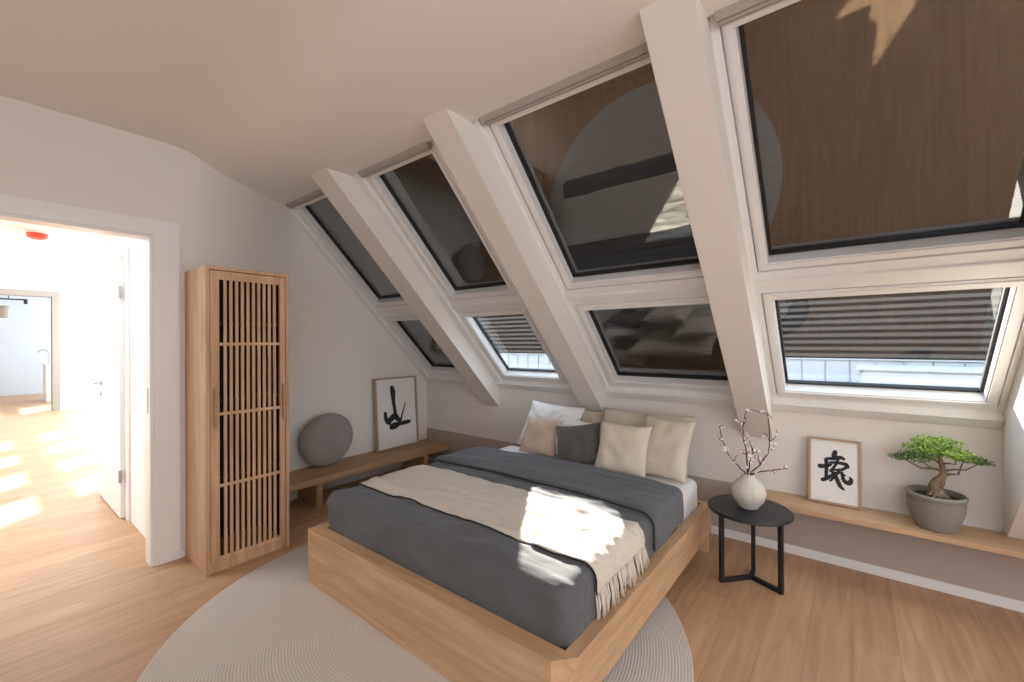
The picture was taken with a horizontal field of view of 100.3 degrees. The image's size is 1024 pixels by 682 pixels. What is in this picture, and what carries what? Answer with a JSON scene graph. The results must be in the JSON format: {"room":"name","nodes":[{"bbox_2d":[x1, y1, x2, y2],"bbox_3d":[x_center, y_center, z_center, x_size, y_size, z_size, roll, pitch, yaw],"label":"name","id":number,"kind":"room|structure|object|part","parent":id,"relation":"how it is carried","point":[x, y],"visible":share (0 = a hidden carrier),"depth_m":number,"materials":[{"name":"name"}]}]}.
{"room":"bedroom","nodes":[
{"label":"bedroom","id":0,"kind":"room"},
{"bbox_2d":[0,295,50,395],"bbox_3d":[-13.994,-0.124,12.291,0.200,3.300,6.500,0,0,38],"label":"wall","id":1,"kind":"structure","parent":0,"point":[26,330],"depth_m":12.21,"materials":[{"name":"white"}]},
{"bbox_2d":[0,257,99,409],"bbox_3d":[-9.996,-0.151,9.125,0.200,3.300,6.500,0,0,38],"label":"wall","id":2,"kind":"structure","parent":0,"point":[77,285],"depth_m":9.39,"materials":[{"name":"white paint"}]},
{"bbox_2d":[0,288,60,410],"bbox_3d":[-10.613,0.221,8.326,0.260,2.560,2.480,0,0,38],"label":"door frame","id":3,"kind":"structure","parent":2,"relation":"in","point":[55,296],"depth_m":9.16,"materials":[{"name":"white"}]},
{"bbox_2d":[0,220,102,265],"bbox_3d":[-8.677,-1.419,8.079,16.380,0.820,6.500,0,0,38],"label":"ceiling","id":4,"kind":"structure","parent":0,"point":[10,246],"depth_m":7.57,"materials":[{"name":"white paint"}]},
{"bbox_2d":[0,305,8,317],"bbox_3d":[-11.229,-1.104,9.347,0.300,1.180,0.300,0,0,38],"label":"pendant lamp","id":5,"kind":"object","parent":4,"relation":"hanging from","point":[4,310],"visible":1,"depth_m":9.34,"materials":[{"name":"brown"}]},
{"bbox_2d":[0,295,27,303],"bbox_3d":[-11.118,-1.264,9.489,0.060,0.860,0.480,0,0,38],"label":"bar","id":6,"kind":"object","parent":4,"relation":"hanging from","point":[8,298],"visible":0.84,"depth_m":9.52,"materials":[{"name":"black"}]},
{"bbox_2d":[25,229,49,239],"bbox_3d":[-4.510,-1.004,4.059,0.160,0.070,0.160,0,0,38],"label":"smoke detector","id":7,"kind":"object","parent":4,"relation":"attached to","point":[33,234],"visible":1,"depth_m":4.02,"materials":[{"name":"red plastic"}]},
{"bbox_3d":[-4.510,-1.030,4.059,0.160,0.018,0.160,0,0,38],"label":"plate","id":8,"kind":"part","parent":7,"relation":"part of","materials":[{"name":"white"}]},
{"bbox_2d":[0,95,184,548],"bbox_3d":[-3.426,-0.024,1.875,0.660,2.950,3.086,0,0,38],"label":"wall","id":9,"kind":"structure","parent":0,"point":[47,155],"depth_m":2.55,"materials":[{"name":"beige paint"}]},
{"bbox_2d":[0,194,180,566],"bbox_3d":[-2.644,0.336,2.413,0.136,2.225,1.220,0,0,38],"label":"door frame","id":10,"kind":"structure","parent":9,"relation":"attached to","point":[162,239],"depth_m":2.76,"materials":[{"name":"white paint"}]},
{"bbox_3d":[-2.361,0.388,2.770,0.035,0.160,0.002,0,0,38],"label":"strike plate","id":11,"kind":"part","parent":10,"relation":"part of","materials":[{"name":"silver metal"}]},
{"bbox_2d":[181,548,184,557],"bbox_3d":[-2.206,1.419,2.863,0.012,0.056,0.022,0,0,38],"label":"baseboard","id":12,"kind":"structure","parent":9,"relation":"attached to","point":[182,549],"depth_m":2.86,"materials":[{"name":"white paint"}]},
{"bbox_2d":[103,234,145,537],"bbox_3d":[-2.350,-0.199,4.532,2.070,3.300,2.610,0,0,38],"label":"wall","id":13,"kind":"structure","parent":0,"point":[113,246],"depth_m":3.30,"materials":[{"name":"white paint"}]},
{"bbox_2d":[124,248,130,521],"bbox_3d":[-3.119,0.353,3.468,0.120,2.200,0.015,0,0,38],"label":"door frame","id":14,"kind":"structure","parent":13,"relation":"in","point":[126,251],"depth_m":3.44,"materials":[{"name":"white paint"}]},
{"bbox_2d":[93,254,124,517],"bbox_3d":[-3.541,0.369,3.743,0.916,2.157,0.098,0,0,38],"label":"open door","id":15,"kind":"structure","parent":14,"relation":"attached to","point":[112,272],"depth_m":3.68,"materials":[{"name":"white wood"}]},
{"bbox_2d":[183,150,426,555],"bbox_3d":[-1.626,-0.028,4.149,0.660,2.950,2.714,0,0,38],"label":"wall","id":16,"kind":"structure","parent":0,"point":[337,347],"depth_m":4.03,"materials":[{"name":"beige paint"}]},
{"bbox_2d":[0,0,738,204],"bbox_3d":[-0.523,-1.372,0.019,7.530,0.290,4.085,0,0,38],"label":"ceiling","id":17,"kind":"structure","parent":0,"point":[271,95],"depth_m":1.96,"materials":[{"name":"white paint"}]},
{"bbox_2d":[0,393,1023,681],"bbox_3d":[-5.925,1.532,5.714,23.600,0.120,6.800,0,0,38],"label":"floor","id":18,"kind":"structure","parent":0,"point":[81,600],"depth_m":2.35,"materials":[{"name":"brown wood"}]},
{"bbox_2d":[41,363,50,401],"bbox_3d":[-11.602,1.037,11.114,0.840,0.950,0.820,0,0,38],"label":"cabinet","id":19,"kind":"object","parent":18,"relation":"on","point":[46,366],"depth_m":10.62,"materials":[{"name":"white"}]},
{"bbox_2d":[38,350,49,362],"bbox_3d":[-11.774,0.389,10.740,0.032,0.344,0.209,0,0,38],"label":"tap","id":20,"kind":"object","parent":19,"relation":"on","point":[39,350],"visible":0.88,"depth_m":10.80,"materials":[{"name":"silver metal"}]},
{"bbox_2d":[185,265,289,575],"bbox_3d":[-1.874,0.489,2.934,0.430,1.912,0.497,0,0,38],"label":"wardrobe","id":21,"kind":"object","parent":18,"relation":"on","point":[237,320],"visible":1,"depth_m":2.83,"materials":[{"name":"brown wood"}]},
{"bbox_3d":[-1.841,0.420,2.652,0.027,0.250,0.016,0,0,38],"label":"handle","id":22,"kind":"part","parent":21,"relation":"part of","materials":[{"name":"brown wood"}]},
{"bbox_3d":[-1.734,0.470,2.824,0.022,1.822,0.447,0,0,38],"label":"door","id":23,"kind":"part","parent":21,"relation":"part of","materials":[{"name":"brown wood"}]},
{"bbox_2d":[219,322,277,326],"bbox_3d":[-1.909,-0.114,2.961,0.288,0.020,0.439,0,0,38],"label":"shelf","id":24,"kind":"object","parent":21,"relation":"attached to","point":[220,323],"depth_m":2.93,"materials":[{"name":"brown wood"}]},
{"bbox_2d":[220,391,278,401],"bbox_3d":[-1.907,0.386,2.960,0.288,0.020,0.439,0,0,38],"label":"shelf","id":25,"kind":"object","parent":21,"relation":"attached to","point":[221,392],"depth_m":3.00,"materials":[{"name":"brown wood"}]},
{"bbox_2d":[220,457,278,479],"bbox_3d":[-1.904,0.886,2.959,0.288,0.020,0.439,0,0,38],"label":"shelf","id":26,"kind":"object","parent":21,"relation":"attached to","point":[277,461],"depth_m":3.00,"materials":[{"name":"brown wood"}]},
{"bbox_3d":[-1.732,0.020,2.830,0.018,0.018,0.362,0,0,38],"label":"cross rail","id":27,"kind":"part","parent":21,"relation":"part of","materials":[{"name":"brown wood"}]},
{"bbox_3d":[-1.730,0.460,2.829,0.018,0.018,0.362,0,0,38],"label":"cross rail","id":28,"kind":"part","parent":21,"relation":"part of","materials":[{"name":"brown wood"}]},
{"bbox_3d":[-1.727,0.910,2.829,0.018,0.018,0.362,0,0,38],"label":"cross rail","id":29,"kind":"part","parent":21,"relation":"part of","materials":[{"name":"brown wood"}]},
{"bbox_3d":[-1.587,0.419,2.972,0.027,0.250,0.016,0,0,38],"label":"handle","id":30,"kind":"part","parent":21,"relation":"part of","materials":[{"name":"brown wood"}]},
{"bbox_2d":[289,439,450,507],"bbox_3d":[-1.492,1.314,4.248,0.427,0.265,2.022,0,0,38],"label":"bench","id":31,"kind":"object","parent":18,"relation":"on","point":[308,481],"visible":0.79,"depth_m":4.07,"materials":[{"name":"brown wood"}]},
{"bbox_3d":[-1.811,1.343,3.831,0.350,0.209,0.055,0,0,38],"label":"leg","id":32,"kind":"part","parent":31,"relation":"part of","materials":[{"name":"brown wood"}]},
{"bbox_2d":[299,413,352,465],"bbox_3d":[-1.737,0.927,4.017,0.501,0.500,0.213,0,0,-44],"label":"round cushion","id":33,"kind":"object","parent":31,"relation":"on","point":[327,438],"visible":1,"depth_m":3.94,"materials":[{"name":"grey fabric"}]},
{"bbox_2d":[372,376,418,452],"bbox_3d":[-1.281,0.791,4.747,0.100,0.776,0.550,0,0,38],"label":"calligraphy","id":34,"kind":"object","parent":31,"relation":"on","point":[395,407],"visible":1,"depth_m":4.73,"materials":[{"name":"white paper"}]},
{"bbox_3d":[-1.072,1.341,4.764,0.350,0.209,0.055,0,0,38],"label":"leg","id":35,"kind":"part","parent":31,"relation":"part of","materials":[{"name":"brown wood"}]},
{"bbox_2d":[137,544,693,681],"bbox_3d":[-0.408,1.431,2.284,2.540,0.010,2.540,0,0,38],"label":"round rug","id":36,"kind":"object","parent":18,"relation":"on","point":[272,624],"visible":0.29,"depth_m":2.02,"materials":[{"name":"beige carpet"}]},
{"bbox_2d":[308,500,710,681],"bbox_3d":[0.074,1.273,2.734,1.788,0.325,1.895,0,0,38],"label":"bed","id":37,"kind":"object","parent":18,"relation":"on","point":[458,638],"visible":0.51,"depth_m":1.89,"materials":[{"name":"brown wood"}]},
{"bbox_3d":[-0.576,1.215,3.296,0.073,0.200,1.820,0,0,38],"label":"rail","id":38,"kind":"part","parent":37,"relation":"part of","materials":[{"name":"brown wood"}]},
{"bbox_3d":[-0.499,1.268,2.027,1.768,0.312,0.075,0,0,38],"label":"footboard","id":39,"kind":"part","parent":37,"relation":"part of","materials":[{"name":"brown wood"}]},
{"bbox_2d":[500,446,697,526],"bbox_3d":[0.096,1.068,2.746,1.645,0.256,1.735,0,0,38],"label":"mattress","id":40,"kind":"object","parent":37,"relation":"on","point":[689,489],"visible":0.02,"depth_m":2.83,"materials":[{"name":"white fabric"}]},
{"bbox_2d":[327,446,683,649],"bbox_3d":[-0.025,1.021,2.610,1.736,0.306,1.454,0,0,38],"label":"duvet","id":41,"kind":"object","parent":40,"relation":"on","point":[550,596],"visible":0.72,"depth_m":2.13,"materials":[{"name":"grey fabric"}]},
{"bbox_2d":[357,465,649,620],"bbox_3d":[-0.169,0.990,2.414,1.752,0.230,0.541,0,0,38],"label":"throw blanket","id":42,"kind":"object","parent":41,"relation":"on","point":[604,542],"visible":0.97,"depth_m":2.15,"materials":[{"name":"beige fabric"}]},
{"bbox_2d":[519,416,563,457],"bbox_3d":[0.241,0.790,3.553,0.360,0.282,0.196,0,0,38],"label":"cushion","id":43,"kind":"object","parent":40,"relation":"on","point":[540,434],"visible":0.95,"depth_m":3.50,"materials":[{"name":"beige fabric"}]},
{"bbox_2d":[517,400,584,443],"bbox_3d":[0.330,0.745,3.724,0.584,0.390,0.265,0,0,44],"label":"pillow","id":44,"kind":"object","parent":40,"relation":"on","point":[538,409],"visible":0.47,"depth_m":3.73,"materials":[{"name":"white fabric"}]},
{"bbox_2d":[555,415,591,454],"bbox_3d":[0.476,0.780,3.409,0.186,0.332,0.384,0,0,-44],"label":"cushion","id":45,"kind":"object","parent":40,"relation":"on","point":[568,421],"visible":0.16,"depth_m":3.44,"materials":[{"name":"white fabric"}]},
{"bbox_2d":[556,422,600,463],"bbox_3d":[0.506,0.790,3.271,0.413,0.346,0.185,0,0,27],"label":"cushion","id":46,"kind":"object","parent":40,"relation":"on","point":[579,443],"visible":0.92,"depth_m":3.22,"materials":[{"name":"grey fabric"}]},
{"bbox_2d":[580,410,603,435],"bbox_3d":[0.706,0.756,3.523,0.455,0.366,0.206,0,0,33],"label":"pillow","id":47,"kind":"object","parent":40,"relation":"on","point":[588,416],"visible":0.17,"depth_m":3.59,"materials":[{"name":"beige fabric"}]},
{"bbox_2d":[594,420,651,476],"bbox_3d":[0.780,0.759,3.020,0.384,0.339,0.188,0,0,33],"label":"cushion","id":48,"kind":"object","parent":40,"relation":"on","point":[622,448],"visible":0.98,"depth_m":2.97,"materials":[{"name":"beige fabric"}]},
{"bbox_2d":[603,407,695,477],"bbox_3d":[0.971,0.734,3.194,0.723,0.385,0.244,0,0,37],"label":"pillow","id":49,"kind":"object","parent":40,"relation":"on","point":[610,415],"visible":0.22,"depth_m":3.27,"materials":[{"name":"beige fabric"}]},
{"bbox_2d":[645,414,695,483],"bbox_3d":[1.055,0.733,2.952,0.360,0.392,0.218,0,0,45],"label":"pillow","id":50,"kind":"object","parent":40,"relation":"on","point":[669,442],"visible":0.84,"depth_m":2.89,"materials":[{"name":"beige fabric"}]},
{"bbox_3d":[0.769,1.206,2.215,0.053,0.200,1.845,0,0,38],"label":"rail","id":51,"kind":"part","parent":37,"relation":"part of","materials":[{"name":"brown wood"}]},
{"bbox_3d":[1.275,1.368,2.947,0.150,0.124,0.050,0,0,38],"label":"leg","id":52,"kind":"part","parent":37,"relation":"part of","materials":[{"name":"brown wood"}]},
{"bbox_2d":[707,494,793,594],"bbox_3d":[1.393,1.203,2.509,0.444,0.450,0.444,0,0,38],"label":"side table","id":53,"kind":"object","parent":18,"relation":"on","point":[770,513],"visible":0.91,"depth_m":2.47,"materials":[{"name":"black"}]},
{"bbox_3d":[1.243,1.214,2.536,0.022,0.429,0.022,0,0,-10],"label":"leg","id":54,"kind":"part","parent":53,"relation":"part of","materials":[{"name":"black metal"}]},
{"bbox_2d":[730,471,766,509],"bbox_3d":[1.390,0.879,2.516,0.188,0.199,0.188,0,0,38],"label":"vase","id":55,"kind":"object","parent":53,"relation":"on","point":[748,492],"visible":0.97,"depth_m":2.46,"materials":[{"name":"beige ceramic"}]},
{"bbox_2d":[714,424,745,473],"bbox_3d":[1.321,0.666,2.576,0.191,0.327,0.058,0,0,38],"label":"branch","id":56,"kind":"object","parent":55,"relation":"in","point":[724,448],"visible":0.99,"depth_m":2.59,"materials":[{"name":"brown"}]},
{"bbox_2d":[735,408,751,471],"bbox_3d":[1.385,0.613,2.544,0.048,0.432,0.104,0,0,-37],"label":"branch","id":57,"kind":"object","parent":55,"relation":"in","point":[748,409],"visible":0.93,"depth_m":2.54,"materials":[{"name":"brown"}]},
{"bbox_2d":[745,440,760,474],"bbox_3d":[1.400,0.703,2.485,0.083,0.251,0.045,0,0,38],"label":"branch","id":58,"kind":"object","parent":55,"relation":"in","point":[755,450],"visible":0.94,"depth_m":2.48,"materials":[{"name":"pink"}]},
{"bbox_2d":[749,407,778,474],"bbox_3d":[1.455,0.607,2.475,0.162,0.445,0.044,0,0,38],"label":"branch","id":59,"kind":"object","parent":55,"relation":"in","point":[751,411],"visible":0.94,"depth_m":2.46,"materials":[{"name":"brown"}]},
{"bbox_2d":[751,465,789,474],"bbox_3d":[1.456,0.759,2.433,0.038,0.141,0.221,0,0,-41],"label":"branch","id":60,"kind":"object","parent":55,"relation":"in","point":[774,471],"visible":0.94,"depth_m":2.41,"materials":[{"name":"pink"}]},
{"bbox_3d":[1.493,1.213,2.645,0.022,0.429,0.022,0,0,36],"label":"leg","id":61,"kind":"part","parent":53,"relation":"part of","materials":[{"name":"black metal"}]},
{"bbox_3d":[1.517,1.213,2.412,0.022,0.429,0.022,0,0,-27],"label":"leg","id":62,"kind":"part","parent":53,"relation":"part of","materials":[{"name":"black metal"}]},
{"bbox_2d":[352,17,1023,415],"bbox_3d":[1.284,-0.483,2.295,7.530,2.088,2.055,0,0,38],"label":"ceiling","id":63,"kind":"structure","parent":0,"point":[707,17],"depth_m":2.11,"materials":[{"name":"beige paint"}]},
{"bbox_2d":[285,189,412,314],"bbox_3d":[-1.407,-0.812,3.973,0.930,1.063,1.040,0,0,38],"label":"window","id":64,"kind":"structure","parent":63,"relation":"attached to","point":[313,212],"depth_m":4.14,"materials":[{"name":"white paint"}]},
{"bbox_2d":[308,197,398,296],"bbox_3d":[-1.357,-0.887,3.981,0.760,1.226,0.058,0,44,38],"label":"shutter","id":65,"kind":"object","parent":64,"relation":"attached to","point":[323,210],"depth_m":4.12,"materials":[{"name":"grey"}]},
{"bbox_2d":[310,168,498,406],"bbox_3d":[-0.806,-0.263,3.801,0.220,1.910,1.878,0,0,38],"label":"roof beam","id":66,"kind":"structure","parent":63,"relation":"attached to","point":[342,190],"depth_m":3.59,"materials":[{"name":"beige paint"}]},
{"bbox_2d":[373,312,467,384],"bbox_3d":[-0.874,0.061,4.639,0.930,0.864,0.842,0,0,38],"label":"window","id":67,"kind":"structure","parent":63,"relation":"attached to","point":[407,331],"depth_m":4.82,"materials":[{"name":"white paint"}]},
{"bbox_3d":[-0.854,0.038,4.607,0.770,0.873,0.096,0,44,38],"label":"sash","id":68,"kind":"part","parent":67,"relation":"part of","materials":[{"name":"white paint"}]},
{"bbox_2d":[399,320,452,364],"bbox_3d":[-0.821,-0.017,4.650,0.760,0.860,0.058,0,44,38],"label":"shutter","id":69,"kind":"object","parent":67,"relation":"attached to","point":[415,330],"depth_m":4.82,"materials":[{"name":"grey"}]},
{"bbox_2d":[353,140,523,308],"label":"window","id":70,"kind":"structure","parent":63,"relation":"attached to","point":[414,190],"depth_m":3.33,"materials":[{"name":"white paint"}]},
{"bbox_2d":[383,154,504,287],"bbox_3d":[-0.475,-0.893,3.282,0.730,1.226,0.058,0,44,38],"label":"shutter","id":71,"kind":"object","parent":70,"relation":"attached to","point":[420,186],"depth_m":3.32,"materials":[{"name":"grey"}]},
{"bbox_2d":[446,304,574,393],"bbox_3d":[0.069,0.055,3.893,1.035,0.864,0.842,0,0,38],"label":"window","id":72,"kind":"structure","parent":63,"relation":"attached to","point":[544,380],"depth_m":4.02,"materials":[{"name":"white paint"}]},
{"bbox_3d":[0.028,0.032,3.909,0.740,0.873,0.096,0,44,38],"label":"sash","id":73,"kind":"part","parent":72,"relation":"part of","materials":[{"name":"white paint"}]},
{"bbox_2d":[422,108,606,411],"bbox_3d":[0.165,-0.269,3.032,0.187,1.910,1.878,0,0,38],"label":"roof beam","id":74,"kind":"structure","parent":63,"relation":"attached to","point":[458,140],"depth_m":2.77,"materials":[{"name":"beige paint"}]},
{"bbox_2d":[473,42,706,300],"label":"window","id":75,"kind":"structure","parent":63,"relation":"attached to","point":[585,160],"depth_m":2.49,"materials":[{"name":"white paint"}]},
{"bbox_2d":[508,63,698,273],"bbox_3d":[0.547,-0.899,2.473,0.952,1.226,0.058,0,44,38],"label":"window pane","id":76,"kind":"object","parent":75,"relation":"attached to","point":[599,160],"depth_m":2.46,"materials":[{"name":"grey"}]},
{"bbox_2d":[561,291,734,406],"bbox_3d":[1.032,0.049,3.131,1.048,0.864,0.842,0,0,38],"label":"window","id":77,"kind":"structure","parent":63,"relation":"attached to","point":[658,347],"depth_m":3.20,"materials":[{"name":"white paint"}]},
{"bbox_2d":[592,304,726,376],"bbox_3d":[1.083,-0.030,3.142,0.952,0.860,0.058,0,44,38],"label":"window pane","id":78,"kind":"object","parent":77,"relation":"attached to","point":[680,340],"depth_m":3.18,"materials":[{"name":"grey"}]},
{"bbox_2d":[639,0,772,438],"bbox_3d":[1.134,-0.276,2.265,0.188,1.910,1.878,0,0,38],"label":"roof beam","id":79,"kind":"structure","parent":63,"relation":"attached to","point":[677,32],"depth_m":1.93,"materials":[{"name":"beige paint"}]},
{"bbox_2d":[708,0,1023,286],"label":"window","id":80,"kind":"structure","parent":63,"relation":"attached to","point":[868,139],"depth_m":1.77,"materials":[{"name":"white paint"}]},
{"bbox_2d":[753,268,1023,428],"bbox_3d":[2.005,0.042,2.360,1.056,0.864,0.844,0,0,38],"label":"window","id":81,"kind":"structure","parent":63,"relation":"attached to","point":[984,406],"depth_m":2.34,"materials":[{"name":"white paint"}]},
{"bbox_2d":[1002,355,1023,539],"bbox_3d":[2.033,-0.109,1.288,0.320,2.258,2.293,0,0,38],"label":"roof beam","id":82,"kind":"structure","parent":63,"relation":"attached to","point":[1013,428],"depth_m":2.13,"materials":[{"name":"beige paint"}]},
{"bbox_2d":[427,382,1023,601],"bbox_3d":[1.890,0.934,2.967,7.530,0.985,0.163,0,0,38],"label":"wall","id":83,"kind":"structure","parent":0,"point":[456,408],"depth_m":2.74,"materials":[{"name":"beige paint"}]},
{"bbox_2d":[428,456,1023,612],"bbox_3d":[1.808,1.399,2.924,7.210,0.056,0.014,0,0,38],"label":"baseboard","id":84,"kind":"structure","parent":83,"relation":"attached to","point":[1004,602],"depth_m":2.57,"materials":[{"name":"white paint"}]},
{"bbox_2d":[766,489,1023,558],"bbox_3d":[2.550,1.036,2.165,2.500,0.028,0.278,0,0,38],"label":"wall shelf","id":85,"kind":"object","parent":83,"relation":"attached to","point":[987,540],"visible":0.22,"depth_m":2.40,"materials":[{"name":"brown wood"}]},
{"bbox_2d":[808,436,861,509],"bbox_3d":[2.028,0.821,2.690,0.268,0.405,0.067,0,0,38],"label":"calligraphy","id":86,"kind":"object","parent":85,"relation":"on","point":[834,465],"visible":1,"depth_m":2.69,"materials":[{"name":"white paper"}]},
{"bbox_2d":[905,485,968,533],"bbox_3d":[2.321,0.926,2.341,0.250,0.193,0.250,0,0,38],"label":"plant pot","id":87,"kind":"object","parent":85,"relation":"on","point":[936,514],"visible":0.94,"depth_m":2.27,"materials":[{"name":"grey ceramic"}]},
{"bbox_2d":[887,434,994,499],"bbox_3d":[2.330,0.689,2.333,0.421,0.350,0.189,0,0,38],"label":"bonsai tree","id":88,"kind":"object","parent":87,"relation":"on","point":[936,485],"visible":0.99,"depth_m":2.32,"materials":[{"name":"green plant"}]},
{"bbox_3d":[2.329,0.583,2.338,0.165,0.139,0.318,0,0,-36],"label":"crown","id":89,"kind":"part","parent":88,"relation":"part of","materials":[{"name":"green plant"}]},
{"label":"outside","id":90,"kind":"structure","parent":0,"visible":0},
{"bbox_2d":[500,353,984,387],"bbox_3d":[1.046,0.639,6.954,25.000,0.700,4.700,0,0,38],"label":"building","id":91,"kind":"structure","parent":90,"point":[951,373],"depth_m":5.92,"materials":[{"name":"grey"}]},
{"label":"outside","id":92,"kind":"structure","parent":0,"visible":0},
{"bbox_2d":[476,287,1003,360],"bbox_3d":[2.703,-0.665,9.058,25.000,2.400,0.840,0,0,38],"label":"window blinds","id":93,"kind":"object","parent":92,"point":[950,324],"depth_m":6.37,"materials":[{"name":"black fabric"}]}
]}

